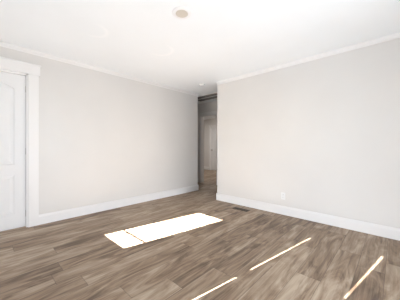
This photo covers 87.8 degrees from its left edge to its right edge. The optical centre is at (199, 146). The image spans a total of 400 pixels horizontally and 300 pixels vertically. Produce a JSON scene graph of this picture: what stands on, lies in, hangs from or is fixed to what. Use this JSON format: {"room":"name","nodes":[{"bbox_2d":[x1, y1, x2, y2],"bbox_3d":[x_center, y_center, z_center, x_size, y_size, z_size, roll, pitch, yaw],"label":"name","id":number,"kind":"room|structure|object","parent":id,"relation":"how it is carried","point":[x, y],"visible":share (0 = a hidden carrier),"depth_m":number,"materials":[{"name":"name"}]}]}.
{"room":"empty living room","nodes":[
{"label":"empty living room","id":0,"kind":"room"},
{"bbox_2d":[0,46,197,214],"bbox_3d":[-1.607,-0.120,3.748,0.120,2.440,4.390,0,0,43],"label":"wall","id":1,"kind":"structure","parent":0,"point":[104,137],"depth_m":3.61,"materials":[{"name":"white paint"}]},
{"bbox_2d":[0,71,25,231],"bbox_3d":[-2.681,0.057,2.602,0.182,2.070,0.786,0,0,43],"label":"door","id":2,"kind":"structure","parent":1,"relation":"in","point":[12,151],"depth_m":2.78,"materials":[{"name":"white paint"}]},
{"bbox_2d":[0,41,198,95],"bbox_3d":[-1.508,-1.314,3.736,0.040,0.052,4.270,0,0,43],"label":"crown molding","id":3,"kind":"structure","parent":1,"relation":"attached to","point":[3,44],"depth_m":3.33,"materials":[{"name":"white paint"}]},
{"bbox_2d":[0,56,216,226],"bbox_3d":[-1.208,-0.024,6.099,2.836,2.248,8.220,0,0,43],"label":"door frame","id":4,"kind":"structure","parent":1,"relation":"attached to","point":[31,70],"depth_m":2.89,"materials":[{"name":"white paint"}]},
{"bbox_2d":[39,185,198,224],"bbox_3d":[-1.160,1.030,4.123,0.016,0.140,3.261,0,0,43],"label":"baseboard","id":5,"kind":"structure","parent":1,"relation":"attached to","point":[79,211],"depth_m":3.63,"materials":[{"name":"white paint"}]},
{"bbox_2d":[0,169,399,299],"bbox_3d":[-0.137,1.150,5.075,8.600,0.100,8.600,0,0,43],"label":"floor","id":6,"kind":"structure","parent":0,"point":[202,243],"depth_m":2.07,"materials":[{"name":"laminate"}]},
{"bbox_2d":[233,207,249,211],"bbox_3d":[0.719,1.097,3.664,0.300,0.005,0.105,0,0,43],"label":"floor vent","id":7,"kind":"object","parent":6,"relation":"in","point":[241,209],"visible":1,"depth_m":3.65,"materials":[{"name":"black metal"}]},
{"bbox_2d":[0,0,399,119],"bbox_3d":[-0.137,-1.400,5.075,8.600,0.120,8.600,0,0,43],"label":"ceiling","id":8,"kind":"structure","parent":0,"point":[209,44],"depth_m":2.43,"materials":[{"name":"white paint"}]},
{"bbox_2d":[172,7,191,18],"bbox_3d":[-0.182,-1.335,2.082,0.196,0.011,0.196,0,0,43],"label":"recessed light","id":9,"kind":"object","parent":8,"relation":"in","point":[181,13],"visible":1,"depth_m":2.07,"materials":[{"name":"white paint"}]},
{"bbox_2d":[198,92,216,101],"bbox_3d":[0.209,-1.334,5.588,1.000,0.012,0.500,0,0,43],"label":"ceiling vent","id":10,"kind":"object","parent":8,"relation":"in","point":[206,97],"visible":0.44,"depth_m":5.58,"materials":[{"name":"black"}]},
{"bbox_2d":[198,101,216,177],"bbox_3d":[-0.032,-0.120,6.571,6.340,2.440,0.120,0,0,43],"label":"wall","id":11,"kind":"structure","parent":0,"point":[207,107],"depth_m":6.33,"materials":[{"name":"paint"}]},
{"bbox_2d":[204,118,215,166],"bbox_3d":[1.374,-0.120,9.230,4.740,2.440,0.120,0,0,43],"label":"wall","id":12,"kind":"structure","parent":0,"point":[207,122],"depth_m":10.13,"materials":[{"name":"paint"}]},
{"bbox_2d":[211,127,215,169],"bbox_3d":[0.814,0.082,9.744,0.736,2.020,0.182,0,0,43],"label":"door","id":13,"kind":"structure","parent":12,"relation":"in","point":[213,148],"depth_m":9.89,"materials":[{"name":"white paint"}]},
{"bbox_2d":[217,38,399,227],"bbox_3d":[1.583,-0.120,3.262,3.250,2.440,0.120,0,0,43],"label":"wall","id":14,"kind":"structure","parent":0,"point":[321,135],"depth_m":3.01,"materials":[{"name":"white paint"}]},
{"bbox_2d":[216,193,399,240],"bbox_3d":[1.480,1.030,3.267,3.126,0.140,0.016,0,0,43],"label":"baseboard","id":15,"kind":"structure","parent":14,"relation":"attached to","point":[369,228],"depth_m":3.01,"materials":[{"name":"white paint"}]},
{"bbox_2d":[216,32,399,84],"bbox_3d":[1.467,-1.314,3.262,3.080,0.052,0.040,0,0,43],"label":"crown molding","id":16,"kind":"structure","parent":14,"relation":"attached to","point":[277,67],"depth_m":3.00,"materials":[{"name":"white paint"}]}
]}

